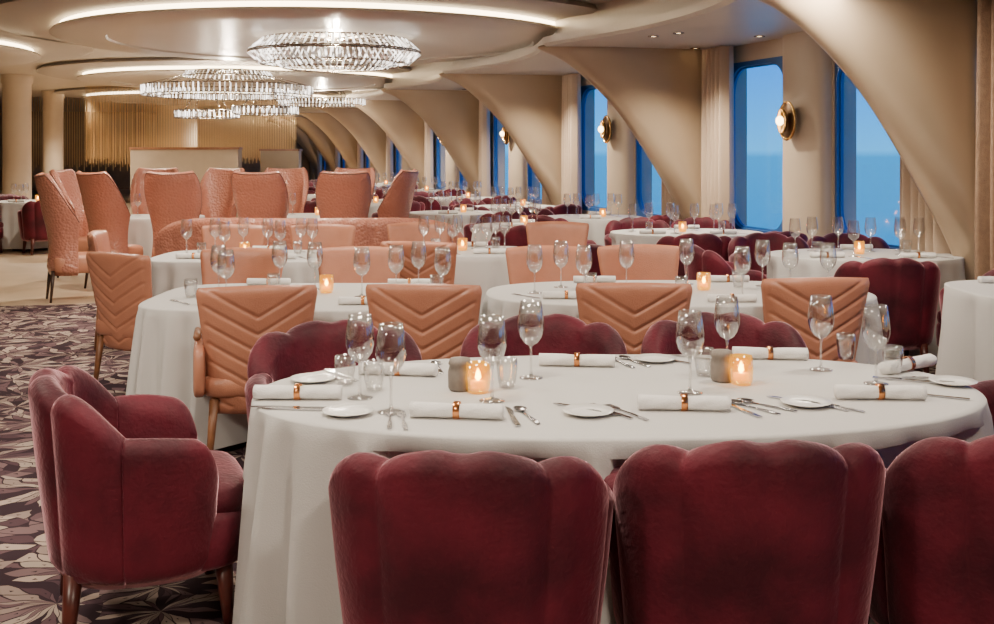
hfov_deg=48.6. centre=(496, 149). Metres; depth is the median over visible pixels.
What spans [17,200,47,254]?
barrel armchair
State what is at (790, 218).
wine glass
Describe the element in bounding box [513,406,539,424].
spoon
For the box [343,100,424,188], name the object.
curved column
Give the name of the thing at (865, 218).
wine glass
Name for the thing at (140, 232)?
tablecloth
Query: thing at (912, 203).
curtain
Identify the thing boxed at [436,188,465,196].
barrel armchair
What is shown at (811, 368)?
wine glass
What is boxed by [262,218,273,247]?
wine glass
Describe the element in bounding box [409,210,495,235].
tablecloth
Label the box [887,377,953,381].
fork
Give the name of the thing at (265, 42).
chandelier
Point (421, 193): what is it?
barrel armchair
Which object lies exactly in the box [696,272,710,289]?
candle holder
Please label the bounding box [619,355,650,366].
spoon
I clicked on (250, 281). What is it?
rolled napkin
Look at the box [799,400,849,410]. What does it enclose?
fork
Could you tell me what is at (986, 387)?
barrel armchair
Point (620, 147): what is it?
column
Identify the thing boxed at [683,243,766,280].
barrel armchair
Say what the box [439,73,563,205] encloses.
curved column
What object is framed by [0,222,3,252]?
barrel armchair
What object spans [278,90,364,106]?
chandelier
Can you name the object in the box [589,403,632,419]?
fork
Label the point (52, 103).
column
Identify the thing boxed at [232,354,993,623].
tablecloth
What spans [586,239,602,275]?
barrel armchair
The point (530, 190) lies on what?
window
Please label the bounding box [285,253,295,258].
rolled napkin
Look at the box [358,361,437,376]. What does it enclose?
rolled napkin
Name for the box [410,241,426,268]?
wine glass
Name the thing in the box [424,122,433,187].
curtain
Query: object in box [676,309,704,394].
wine glass
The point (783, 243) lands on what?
wine glass
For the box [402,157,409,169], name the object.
trim
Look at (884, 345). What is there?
water glass
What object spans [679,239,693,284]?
wine glass
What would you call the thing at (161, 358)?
tablecloth
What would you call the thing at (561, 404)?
knife
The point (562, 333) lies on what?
barrel armchair
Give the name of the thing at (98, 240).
upholstered dining chair
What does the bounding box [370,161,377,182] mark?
trim
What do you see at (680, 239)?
bowl
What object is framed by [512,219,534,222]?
rolled napkin
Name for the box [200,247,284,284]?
upholstered dining chair
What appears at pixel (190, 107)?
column
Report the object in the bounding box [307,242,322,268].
bowl
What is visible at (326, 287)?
candle holder
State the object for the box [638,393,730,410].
rolled napkin
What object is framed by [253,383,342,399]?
rolled napkin
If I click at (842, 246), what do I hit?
rolled napkin
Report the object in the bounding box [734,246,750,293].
wine glass
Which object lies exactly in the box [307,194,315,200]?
tablecloth
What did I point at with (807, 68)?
trim
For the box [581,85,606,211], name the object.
window
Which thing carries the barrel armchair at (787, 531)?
on the carpet
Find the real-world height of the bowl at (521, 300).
0.157 m
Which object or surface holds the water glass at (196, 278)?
on the tablecloth at (161, 358)
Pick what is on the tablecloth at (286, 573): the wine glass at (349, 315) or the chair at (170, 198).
the wine glass at (349, 315)
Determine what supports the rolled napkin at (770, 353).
on the tablecloth at (286, 573)
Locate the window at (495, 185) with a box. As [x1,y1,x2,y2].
[493,115,507,196]
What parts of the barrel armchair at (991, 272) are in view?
seat, armrest, backrest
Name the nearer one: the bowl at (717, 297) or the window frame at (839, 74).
the bowl at (717, 297)
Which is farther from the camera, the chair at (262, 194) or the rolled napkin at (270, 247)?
the chair at (262, 194)
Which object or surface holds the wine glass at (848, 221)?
on the tablecloth at (952, 268)
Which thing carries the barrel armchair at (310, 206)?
on the carpet
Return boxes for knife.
[250,405,326,407]
[262,407,322,410]
[334,377,358,381]
[505,406,520,426]
[553,403,617,415]
[672,355,710,359]
[731,403,761,417]
[766,396,841,406]
[902,376,973,378]
[927,394,969,399]
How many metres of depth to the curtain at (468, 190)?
21.47 m
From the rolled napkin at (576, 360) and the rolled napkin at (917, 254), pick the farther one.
the rolled napkin at (917, 254)
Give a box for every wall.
[0,111,309,189]
[129,147,242,217]
[259,149,302,171]
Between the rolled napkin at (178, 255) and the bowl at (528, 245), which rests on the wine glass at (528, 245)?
the bowl at (528, 245)
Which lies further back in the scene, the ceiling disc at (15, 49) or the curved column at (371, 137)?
the curved column at (371, 137)
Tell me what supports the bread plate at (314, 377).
on the tablecloth at (286, 573)
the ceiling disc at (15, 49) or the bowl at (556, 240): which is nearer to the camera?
the bowl at (556, 240)
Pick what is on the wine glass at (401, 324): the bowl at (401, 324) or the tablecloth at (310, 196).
the bowl at (401, 324)
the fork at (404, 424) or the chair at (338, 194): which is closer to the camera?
the fork at (404, 424)
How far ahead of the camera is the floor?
12.87 m
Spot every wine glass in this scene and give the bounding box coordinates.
[180,219,192,237]
[210,245,226,274]
[217,249,234,278]
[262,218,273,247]
[271,240,287,284]
[295,218,306,252]
[307,242,322,289]
[345,313,374,399]
[353,247,369,296]
[376,322,405,413]
[388,245,404,283]
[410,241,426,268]
[434,247,450,277]
[477,314,506,402]
[518,300,543,379]
[526,245,542,293]
[553,240,568,287]
[575,245,591,282]
[618,241,634,268]
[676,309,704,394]
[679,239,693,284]
[714,295,739,371]
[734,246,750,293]
[754,240,770,285]
[782,243,798,277]
[789,218,800,253]
[806,217,817,250]
[808,295,833,371]
[820,243,836,276]
[847,221,859,256]
[862,304,890,385]
[864,218,876,251]
[894,219,906,254]
[913,217,924,251]
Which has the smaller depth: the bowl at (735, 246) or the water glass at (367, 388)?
the water glass at (367, 388)
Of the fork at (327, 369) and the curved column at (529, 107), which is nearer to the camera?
the fork at (327, 369)
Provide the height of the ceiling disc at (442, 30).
0.199 m
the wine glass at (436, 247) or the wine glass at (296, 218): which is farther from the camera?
the wine glass at (296, 218)
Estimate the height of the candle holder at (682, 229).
0.098 m
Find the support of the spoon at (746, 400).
on the tablecloth at (286, 573)
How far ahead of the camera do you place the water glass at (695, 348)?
3.89 m
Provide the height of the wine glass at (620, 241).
0.270 m
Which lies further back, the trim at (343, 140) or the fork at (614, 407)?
the trim at (343, 140)
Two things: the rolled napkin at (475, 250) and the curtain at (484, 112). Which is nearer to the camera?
the rolled napkin at (475, 250)
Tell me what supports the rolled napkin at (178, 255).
on the tablecloth at (169, 272)
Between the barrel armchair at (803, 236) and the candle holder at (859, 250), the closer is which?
the candle holder at (859, 250)
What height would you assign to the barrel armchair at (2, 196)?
0.831 m
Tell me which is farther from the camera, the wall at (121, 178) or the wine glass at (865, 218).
the wall at (121, 178)
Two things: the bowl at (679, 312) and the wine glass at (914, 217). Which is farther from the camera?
the wine glass at (914, 217)
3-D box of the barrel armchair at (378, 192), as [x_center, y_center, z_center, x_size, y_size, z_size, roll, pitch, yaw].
[-2.365,1.137,20.251,0.753,0.831,0.686,0,0,40]
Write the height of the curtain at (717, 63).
2.640 m
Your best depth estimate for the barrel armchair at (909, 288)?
7.37 m
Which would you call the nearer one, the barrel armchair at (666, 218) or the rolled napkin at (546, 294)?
the rolled napkin at (546, 294)
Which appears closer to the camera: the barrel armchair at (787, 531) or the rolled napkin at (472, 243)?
the barrel armchair at (787, 531)
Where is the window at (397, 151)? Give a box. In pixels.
[396,148,398,174]
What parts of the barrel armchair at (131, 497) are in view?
leg, leg, backrest, seat, armrest, armrest, leg, leg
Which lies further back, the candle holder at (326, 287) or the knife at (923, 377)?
the candle holder at (326, 287)
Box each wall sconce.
[500,127,509,144]
[598,115,611,143]
[776,101,796,140]
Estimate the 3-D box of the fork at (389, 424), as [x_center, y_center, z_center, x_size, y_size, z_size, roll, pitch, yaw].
[-0.317,0.796,3.254,0.026,0.004,0.217,0,0,-5]
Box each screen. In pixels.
[33,97,151,170]
[87,86,292,163]
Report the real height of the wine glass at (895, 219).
0.270 m
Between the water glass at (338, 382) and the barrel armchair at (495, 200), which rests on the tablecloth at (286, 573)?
the water glass at (338, 382)
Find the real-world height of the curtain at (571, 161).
2.640 m
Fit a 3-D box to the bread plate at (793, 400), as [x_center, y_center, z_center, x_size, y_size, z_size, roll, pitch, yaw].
[0.968,0.791,3.447,0.156,0.013,0.156,0,0,0]
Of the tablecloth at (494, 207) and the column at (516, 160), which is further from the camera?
the column at (516, 160)
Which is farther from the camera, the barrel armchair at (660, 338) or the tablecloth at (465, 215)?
the tablecloth at (465, 215)
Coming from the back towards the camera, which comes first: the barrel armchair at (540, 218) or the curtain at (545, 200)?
the curtain at (545, 200)
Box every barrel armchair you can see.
[0,194,29,200]
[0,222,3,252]
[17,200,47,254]
[28,365,243,623]
[245,319,421,424]
[304,201,317,212]
[328,450,613,623]
[371,201,424,217]
[373,189,386,198]
[375,185,389,189]
[413,196,448,210]
[414,191,438,197]
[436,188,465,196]
[448,198,485,206]
[449,204,489,210]
[460,313,626,357]
[463,210,525,241]
[482,195,515,204]
[488,225,527,246]
[516,206,553,215]
[519,215,568,221]
[545,204,581,214]
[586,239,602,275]
[604,217,669,245]
[604,439,885,623]
[641,312,809,358]
[649,215,677,225]
[656,233,731,279]
[670,217,735,228]
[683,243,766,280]
[728,232,809,276]
[766,231,807,242]
[807,232,889,248]
[830,257,940,372]
[868,435,993,623]
[936,269,993,346]
[968,380,993,427]
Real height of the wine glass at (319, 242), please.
0.270 m
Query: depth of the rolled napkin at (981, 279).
6.60 m
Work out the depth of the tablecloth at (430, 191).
21.20 m
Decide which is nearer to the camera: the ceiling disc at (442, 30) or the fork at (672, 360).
the fork at (672, 360)
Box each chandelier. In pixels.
[140,68,312,99]
[174,98,239,118]
[232,97,298,115]
[247,32,420,72]
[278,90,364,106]
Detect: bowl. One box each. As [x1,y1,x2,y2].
[271,240,287,266]
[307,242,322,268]
[345,313,374,362]
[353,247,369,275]
[376,322,405,374]
[477,314,506,365]
[518,300,543,345]
[526,245,542,272]
[553,240,568,267]
[676,309,704,358]
[679,239,693,264]
[714,295,739,339]
[734,246,750,274]
[754,240,770,266]
[808,295,833,338]
[862,304,890,350]
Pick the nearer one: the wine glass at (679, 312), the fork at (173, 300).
the wine glass at (679, 312)
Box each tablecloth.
[0,200,47,248]
[126,283,479,449]
[128,214,204,257]
[150,250,319,296]
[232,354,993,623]
[287,213,319,217]
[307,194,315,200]
[368,202,380,217]
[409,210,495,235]
[417,190,443,192]
[428,197,491,205]
[454,246,516,315]
[471,222,525,241]
[476,204,554,211]
[481,280,886,364]
[548,214,640,245]
[609,228,762,244]
[764,248,965,357]
[935,280,993,381]
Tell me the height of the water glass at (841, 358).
0.096 m
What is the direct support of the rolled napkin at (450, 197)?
on the tablecloth at (439, 199)
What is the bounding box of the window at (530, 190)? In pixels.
[528,164,541,203]
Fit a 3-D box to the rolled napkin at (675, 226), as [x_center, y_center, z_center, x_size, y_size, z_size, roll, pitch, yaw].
[1.924,0.778,11.156,0.252,0.048,0.052,0,0,0]
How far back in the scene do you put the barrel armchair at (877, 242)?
9.58 m
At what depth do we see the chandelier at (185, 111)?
18.16 m
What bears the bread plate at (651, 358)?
on the tablecloth at (286, 573)
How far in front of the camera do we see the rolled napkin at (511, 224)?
11.46 m
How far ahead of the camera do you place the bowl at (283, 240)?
6.39 m
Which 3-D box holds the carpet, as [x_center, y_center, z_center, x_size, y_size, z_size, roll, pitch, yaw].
[-1.100,1.544,14.000,14.200,0.011,32.000,0,0,0]
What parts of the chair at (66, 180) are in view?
backrest, seat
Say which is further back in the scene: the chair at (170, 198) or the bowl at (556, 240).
the chair at (170, 198)
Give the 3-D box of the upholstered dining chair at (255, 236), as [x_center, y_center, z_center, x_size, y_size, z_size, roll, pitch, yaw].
[-2.247,1.096,9.216,0.578,0.912,0.601,0,0,0]
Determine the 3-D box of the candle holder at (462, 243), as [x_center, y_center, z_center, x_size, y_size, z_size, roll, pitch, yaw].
[-0.274,0.750,8.750,0.083,0.098,0.083,0,0,0]
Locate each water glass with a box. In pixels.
[184,278,197,296]
[334,354,355,384]
[363,359,384,390]
[496,356,517,387]
[694,347,713,375]
[732,270,744,287]
[836,333,855,359]
[882,345,903,373]
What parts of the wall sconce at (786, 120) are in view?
bulb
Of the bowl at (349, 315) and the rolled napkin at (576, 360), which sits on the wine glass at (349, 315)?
the bowl at (349, 315)
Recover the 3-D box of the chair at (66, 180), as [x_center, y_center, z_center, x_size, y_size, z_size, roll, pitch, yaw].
[-5.122,0.892,13.504,0.676,1.320,0.642,0,0,5]
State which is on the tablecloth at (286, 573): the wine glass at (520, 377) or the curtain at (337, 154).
the wine glass at (520, 377)
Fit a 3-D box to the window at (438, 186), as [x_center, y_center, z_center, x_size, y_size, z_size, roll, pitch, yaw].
[-1.177,-0.030,24.458,0.063,1.840,1.180,0,0,-17]
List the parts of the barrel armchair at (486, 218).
armrest, backrest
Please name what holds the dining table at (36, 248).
on the floor
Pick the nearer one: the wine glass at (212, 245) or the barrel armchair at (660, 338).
the barrel armchair at (660, 338)
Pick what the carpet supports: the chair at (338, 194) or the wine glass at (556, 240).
the chair at (338, 194)
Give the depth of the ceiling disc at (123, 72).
19.41 m
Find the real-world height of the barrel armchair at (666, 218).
0.831 m
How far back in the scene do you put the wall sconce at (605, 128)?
14.82 m
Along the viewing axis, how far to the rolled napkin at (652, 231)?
10.45 m
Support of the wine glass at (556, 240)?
on the tablecloth at (498, 301)
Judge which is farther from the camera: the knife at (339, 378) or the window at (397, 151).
the window at (397, 151)
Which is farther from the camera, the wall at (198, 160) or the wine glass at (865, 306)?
the wall at (198, 160)
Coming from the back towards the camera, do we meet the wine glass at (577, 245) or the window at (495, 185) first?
the window at (495, 185)
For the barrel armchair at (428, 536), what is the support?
on the carpet
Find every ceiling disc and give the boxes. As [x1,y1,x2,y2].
[0,0,597,62]
[0,29,93,65]
[36,57,410,91]
[54,86,340,105]
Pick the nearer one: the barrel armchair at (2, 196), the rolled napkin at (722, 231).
the rolled napkin at (722, 231)
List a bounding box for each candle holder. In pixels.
[319,274,333,292]
[457,238,467,250]
[466,360,490,393]
[678,223,686,231]
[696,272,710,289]
[729,353,752,385]
[854,241,864,252]
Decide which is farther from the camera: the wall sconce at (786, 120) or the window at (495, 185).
the window at (495, 185)
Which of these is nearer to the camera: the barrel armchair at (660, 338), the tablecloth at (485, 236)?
the barrel armchair at (660, 338)
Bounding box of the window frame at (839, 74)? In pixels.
[835,63,898,248]
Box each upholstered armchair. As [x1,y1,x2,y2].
[193,285,317,449]
[597,244,680,279]
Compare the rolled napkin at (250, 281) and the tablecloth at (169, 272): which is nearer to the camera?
the rolled napkin at (250, 281)
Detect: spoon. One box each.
[431,360,442,373]
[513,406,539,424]
[615,357,634,367]
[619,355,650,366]
[731,399,780,414]
[737,398,796,411]
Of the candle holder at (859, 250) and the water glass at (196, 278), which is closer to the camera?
the water glass at (196, 278)
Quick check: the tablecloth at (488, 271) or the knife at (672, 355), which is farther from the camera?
the tablecloth at (488, 271)
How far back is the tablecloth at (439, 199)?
17.97 m
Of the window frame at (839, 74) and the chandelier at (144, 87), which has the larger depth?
the chandelier at (144, 87)
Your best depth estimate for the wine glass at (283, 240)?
6.39 m
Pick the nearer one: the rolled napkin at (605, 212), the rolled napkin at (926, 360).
the rolled napkin at (926, 360)
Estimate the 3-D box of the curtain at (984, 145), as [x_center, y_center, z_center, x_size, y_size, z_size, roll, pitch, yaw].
[3.672,0.200,7.609,0.176,2.640,0.898,0,0,-17]
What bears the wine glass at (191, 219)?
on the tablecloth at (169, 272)
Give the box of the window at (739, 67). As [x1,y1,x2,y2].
[734,56,782,232]
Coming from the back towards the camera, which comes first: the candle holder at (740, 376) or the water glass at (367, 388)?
the candle holder at (740, 376)
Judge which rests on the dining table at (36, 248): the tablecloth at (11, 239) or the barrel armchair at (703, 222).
the tablecloth at (11, 239)
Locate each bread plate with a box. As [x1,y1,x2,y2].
[290,372,335,382]
[322,403,373,416]
[562,403,613,416]
[634,353,675,362]
[780,395,831,407]
[929,375,977,386]
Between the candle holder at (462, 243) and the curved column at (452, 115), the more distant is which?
the curved column at (452, 115)
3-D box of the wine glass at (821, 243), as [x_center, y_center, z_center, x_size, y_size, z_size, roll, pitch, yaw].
[1.884,0.664,6.258,0.094,0.270,0.094,0,0,0]
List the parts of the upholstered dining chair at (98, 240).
leg, backrest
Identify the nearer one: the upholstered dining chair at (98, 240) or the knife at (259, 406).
the knife at (259, 406)
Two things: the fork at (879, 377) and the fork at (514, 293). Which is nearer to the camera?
the fork at (879, 377)
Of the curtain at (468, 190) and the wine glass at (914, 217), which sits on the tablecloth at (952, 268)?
the wine glass at (914, 217)
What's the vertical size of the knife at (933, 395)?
0.004 m
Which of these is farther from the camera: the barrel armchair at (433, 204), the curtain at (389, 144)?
the curtain at (389, 144)
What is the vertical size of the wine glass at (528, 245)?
0.270 m
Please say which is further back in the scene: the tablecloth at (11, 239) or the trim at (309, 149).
the trim at (309, 149)
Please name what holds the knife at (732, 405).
on the tablecloth at (286, 573)
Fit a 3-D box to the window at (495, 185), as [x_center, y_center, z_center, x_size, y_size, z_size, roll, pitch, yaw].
[0.135,-0.030,20.175,0.063,1.840,1.180,0,0,-17]
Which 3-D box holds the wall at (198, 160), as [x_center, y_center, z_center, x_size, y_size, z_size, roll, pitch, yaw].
[-5.787,0.750,20.500,2.034,1.600,0.340,0,0,0]
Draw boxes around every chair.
[33,172,88,302]
[49,169,88,277]
[76,171,143,287]
[86,252,151,380]
[87,230,110,349]
[130,167,178,214]
[144,171,201,257]
[200,168,244,217]
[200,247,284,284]
[201,224,267,248]
[231,171,288,217]
[264,167,308,213]
[290,224,355,249]
[316,171,371,217]
[317,246,402,282]
[334,167,374,217]
[365,284,481,359]
[377,169,418,217]
[381,241,456,283]
[387,222,450,242]
[505,245,590,283]
[526,221,588,246]
[575,282,691,353]
[761,277,869,362]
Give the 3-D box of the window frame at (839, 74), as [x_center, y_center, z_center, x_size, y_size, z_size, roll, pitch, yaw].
[3.366,-0.030,9.628,0.062,1.840,1.300,0,0,-17]
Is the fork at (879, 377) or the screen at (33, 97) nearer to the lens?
the fork at (879, 377)
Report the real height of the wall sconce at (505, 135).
0.386 m
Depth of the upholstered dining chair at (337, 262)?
7.26 m
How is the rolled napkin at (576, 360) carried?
on the tablecloth at (286, 573)
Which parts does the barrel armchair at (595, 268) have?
armrest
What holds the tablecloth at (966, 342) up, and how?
on the dining table
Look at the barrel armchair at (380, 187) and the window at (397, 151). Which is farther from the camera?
the window at (397, 151)
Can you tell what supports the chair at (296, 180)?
on the carpet
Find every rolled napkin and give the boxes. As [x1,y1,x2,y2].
[8,199,25,201]
[176,253,199,258]
[247,277,290,284]
[252,245,284,250]
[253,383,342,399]
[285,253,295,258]
[338,296,366,304]
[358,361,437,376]
[388,278,429,283]
[409,401,504,419]
[438,210,457,213]
[449,196,464,198]
[455,207,473,210]
[457,241,487,246]
[473,248,505,253]
[500,222,523,226]
[502,204,519,206]
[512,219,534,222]
[539,352,614,366]
[543,290,575,298]
[573,275,615,282]
[579,215,600,217]
[590,211,609,214]
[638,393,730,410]
[639,229,665,233]
[674,224,699,228]
[706,274,749,281]
[707,293,756,301]
[709,229,736,233]
[732,346,808,359]
[809,252,844,257]
[834,383,926,399]
[840,244,872,248]
[878,354,937,374]
[900,252,936,257]
[978,276,993,282]
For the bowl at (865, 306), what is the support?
on the wine glass at (865, 306)
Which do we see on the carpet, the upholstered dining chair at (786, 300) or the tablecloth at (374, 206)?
the upholstered dining chair at (786, 300)
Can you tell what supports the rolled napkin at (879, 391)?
on the tablecloth at (286, 573)
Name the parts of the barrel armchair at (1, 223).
seat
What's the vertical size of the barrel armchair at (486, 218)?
0.831 m
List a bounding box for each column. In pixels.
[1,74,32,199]
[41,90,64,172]
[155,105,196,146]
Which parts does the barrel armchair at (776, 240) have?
armrest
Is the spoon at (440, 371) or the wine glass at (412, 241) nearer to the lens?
the spoon at (440, 371)
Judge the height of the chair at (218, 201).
1.320 m
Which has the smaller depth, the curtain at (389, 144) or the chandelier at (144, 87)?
the chandelier at (144, 87)
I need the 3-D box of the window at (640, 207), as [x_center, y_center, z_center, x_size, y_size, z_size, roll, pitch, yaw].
[2.054,-0.030,13.912,0.062,1.840,1.300,0,0,-17]
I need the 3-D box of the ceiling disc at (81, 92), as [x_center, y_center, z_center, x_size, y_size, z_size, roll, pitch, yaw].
[-7.600,-1.399,29.500,7.996,0.199,7.996,0,0,43]
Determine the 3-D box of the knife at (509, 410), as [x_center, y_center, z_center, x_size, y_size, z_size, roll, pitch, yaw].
[0.047,0.796,3.292,0.018,0.004,0.240,0,0,-7]
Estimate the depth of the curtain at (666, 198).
13.09 m
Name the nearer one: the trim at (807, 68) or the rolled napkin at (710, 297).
the rolled napkin at (710, 297)
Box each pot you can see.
[448,356,471,391]
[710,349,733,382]
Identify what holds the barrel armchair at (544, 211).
on the carpet
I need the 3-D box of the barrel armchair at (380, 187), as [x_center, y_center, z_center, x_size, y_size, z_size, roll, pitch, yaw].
[-2.085,1.137,22.251,0.753,0.831,0.686,0,0,-40]
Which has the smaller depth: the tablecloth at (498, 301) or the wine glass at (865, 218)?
the tablecloth at (498, 301)
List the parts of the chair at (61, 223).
leg, leg, backrest, seat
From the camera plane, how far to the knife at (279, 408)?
3.38 m
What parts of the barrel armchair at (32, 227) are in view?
armrest, leg, leg, backrest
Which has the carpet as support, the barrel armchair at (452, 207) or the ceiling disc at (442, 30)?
the barrel armchair at (452, 207)
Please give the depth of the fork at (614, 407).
3.33 m
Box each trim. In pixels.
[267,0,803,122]
[268,120,322,175]
[281,117,340,171]
[298,113,363,168]
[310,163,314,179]
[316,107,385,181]
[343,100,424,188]
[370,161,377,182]
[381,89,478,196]
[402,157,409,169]
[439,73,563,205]
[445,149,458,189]
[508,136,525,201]
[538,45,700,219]
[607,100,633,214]
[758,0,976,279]
[783,31,831,239]
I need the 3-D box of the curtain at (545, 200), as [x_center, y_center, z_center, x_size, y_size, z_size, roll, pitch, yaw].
[0.794,0.200,17.212,0.180,2.640,0.409,0,0,-17]
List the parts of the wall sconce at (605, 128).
bulb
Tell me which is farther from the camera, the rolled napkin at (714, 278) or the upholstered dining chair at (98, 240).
the upholstered dining chair at (98, 240)
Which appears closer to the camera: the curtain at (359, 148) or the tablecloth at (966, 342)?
the tablecloth at (966, 342)
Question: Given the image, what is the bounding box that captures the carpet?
[0,303,936,623]
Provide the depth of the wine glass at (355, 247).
5.98 m
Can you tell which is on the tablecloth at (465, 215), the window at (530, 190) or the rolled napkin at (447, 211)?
the rolled napkin at (447, 211)
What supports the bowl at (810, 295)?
on the wine glass at (811, 368)
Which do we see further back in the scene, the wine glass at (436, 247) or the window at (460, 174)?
the window at (460, 174)
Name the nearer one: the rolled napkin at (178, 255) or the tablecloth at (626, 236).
the rolled napkin at (178, 255)
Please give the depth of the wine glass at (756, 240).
6.46 m
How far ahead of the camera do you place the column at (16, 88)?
21.77 m
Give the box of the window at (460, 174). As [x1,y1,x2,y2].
[459,171,465,190]
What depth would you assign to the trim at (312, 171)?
44.56 m
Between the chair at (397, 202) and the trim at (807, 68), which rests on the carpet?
the chair at (397, 202)
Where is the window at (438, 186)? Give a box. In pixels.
[436,136,444,189]
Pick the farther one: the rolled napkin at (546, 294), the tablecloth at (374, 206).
the tablecloth at (374, 206)
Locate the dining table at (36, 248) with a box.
[12,248,47,250]
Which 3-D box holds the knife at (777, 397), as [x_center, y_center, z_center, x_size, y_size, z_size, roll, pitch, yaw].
[0.971,0.796,3.489,0.240,0.004,0.018,0,0,36]
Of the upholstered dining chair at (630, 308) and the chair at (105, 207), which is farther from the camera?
the chair at (105, 207)
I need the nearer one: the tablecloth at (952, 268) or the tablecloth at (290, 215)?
the tablecloth at (952, 268)
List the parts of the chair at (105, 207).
leg, backrest, seat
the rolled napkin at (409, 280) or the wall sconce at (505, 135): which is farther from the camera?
the wall sconce at (505, 135)
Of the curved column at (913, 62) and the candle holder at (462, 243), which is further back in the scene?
the candle holder at (462, 243)
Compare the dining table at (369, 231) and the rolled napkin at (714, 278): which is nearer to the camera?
the rolled napkin at (714, 278)
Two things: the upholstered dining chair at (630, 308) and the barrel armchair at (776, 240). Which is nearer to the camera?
the upholstered dining chair at (630, 308)
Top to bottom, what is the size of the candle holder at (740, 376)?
0.098 m
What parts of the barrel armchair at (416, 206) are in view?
armrest, backrest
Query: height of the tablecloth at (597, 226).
0.700 m
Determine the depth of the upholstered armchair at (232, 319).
5.21 m
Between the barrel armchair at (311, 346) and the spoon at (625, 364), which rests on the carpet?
the barrel armchair at (311, 346)
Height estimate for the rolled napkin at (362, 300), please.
0.048 m
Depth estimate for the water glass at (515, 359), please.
3.68 m
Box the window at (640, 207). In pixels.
[636,139,658,217]
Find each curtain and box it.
[317,150,321,178]
[335,147,339,169]
[357,142,362,168]
[386,134,392,181]
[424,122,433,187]
[466,182,471,194]
[478,101,490,196]
[542,187,550,204]
[561,73,581,206]
[661,180,682,219]
[701,45,734,226]
[900,157,950,253]
[975,0,993,279]
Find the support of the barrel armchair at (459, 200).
on the carpet
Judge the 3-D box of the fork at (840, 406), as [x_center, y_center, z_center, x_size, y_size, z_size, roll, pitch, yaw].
[1.053,0.796,3.432,0.026,0.004,0.217,0,0,-36]
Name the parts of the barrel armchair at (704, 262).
backrest, armrest, armrest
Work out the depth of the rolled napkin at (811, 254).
8.14 m
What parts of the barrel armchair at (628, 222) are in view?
armrest, backrest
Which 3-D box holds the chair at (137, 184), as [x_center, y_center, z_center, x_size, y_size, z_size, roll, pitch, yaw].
[-4.504,0.892,14.422,0.642,1.320,0.676,0,0,-5]
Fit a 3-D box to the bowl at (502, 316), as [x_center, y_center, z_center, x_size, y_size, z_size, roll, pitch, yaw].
[-0.016,0.607,3.502,0.094,0.157,0.094,0,0,0]
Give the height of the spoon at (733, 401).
0.008 m
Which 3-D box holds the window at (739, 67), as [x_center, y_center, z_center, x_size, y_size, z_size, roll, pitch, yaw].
[2.760,-0.030,11.608,0.062,1.840,1.180,0,0,-17]
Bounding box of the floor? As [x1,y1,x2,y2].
[0,189,129,305]
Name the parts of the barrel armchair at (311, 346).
armrest, backrest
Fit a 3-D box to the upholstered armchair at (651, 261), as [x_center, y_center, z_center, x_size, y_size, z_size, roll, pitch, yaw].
[0.978,1.096,7.216,0.601,0.912,0.594,0,0,-6]
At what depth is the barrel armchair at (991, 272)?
7.33 m
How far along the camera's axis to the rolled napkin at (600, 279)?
6.62 m
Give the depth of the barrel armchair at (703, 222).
11.84 m
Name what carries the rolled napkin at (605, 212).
on the tablecloth at (597, 226)
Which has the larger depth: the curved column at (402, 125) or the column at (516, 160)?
the curved column at (402, 125)
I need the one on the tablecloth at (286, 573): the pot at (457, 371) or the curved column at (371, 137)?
the pot at (457, 371)
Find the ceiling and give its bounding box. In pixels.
[0,0,612,112]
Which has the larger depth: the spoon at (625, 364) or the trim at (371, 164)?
the trim at (371, 164)
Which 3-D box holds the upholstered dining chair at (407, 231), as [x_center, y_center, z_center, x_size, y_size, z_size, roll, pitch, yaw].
[-0.656,1.096,9.516,0.578,0.912,0.601,0,0,-10]
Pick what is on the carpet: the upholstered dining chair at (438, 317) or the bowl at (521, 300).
the upholstered dining chair at (438, 317)
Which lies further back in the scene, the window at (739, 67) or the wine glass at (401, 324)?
the window at (739, 67)
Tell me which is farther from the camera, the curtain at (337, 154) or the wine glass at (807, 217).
the curtain at (337, 154)
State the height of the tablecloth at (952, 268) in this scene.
0.700 m
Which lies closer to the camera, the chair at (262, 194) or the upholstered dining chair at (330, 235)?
the upholstered dining chair at (330, 235)
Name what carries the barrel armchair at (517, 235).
on the carpet
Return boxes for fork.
[171,299,189,304]
[323,368,355,378]
[386,410,394,428]
[396,411,407,429]
[513,293,538,298]
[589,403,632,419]
[603,404,648,420]
[672,360,691,363]
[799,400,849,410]
[834,404,864,412]
[872,376,938,383]
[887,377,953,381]
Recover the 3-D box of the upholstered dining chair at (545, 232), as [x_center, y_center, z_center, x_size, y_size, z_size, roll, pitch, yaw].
[0.506,1.096,9.616,0.578,0.912,0.601,0,0,10]
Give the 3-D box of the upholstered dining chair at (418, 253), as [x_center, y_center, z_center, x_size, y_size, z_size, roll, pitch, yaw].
[-0.507,1.096,7.985,0.577,0.912,0.601,0,0,14]
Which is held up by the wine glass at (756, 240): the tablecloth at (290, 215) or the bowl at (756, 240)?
the bowl at (756, 240)
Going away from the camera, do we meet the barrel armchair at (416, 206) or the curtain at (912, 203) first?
the curtain at (912, 203)

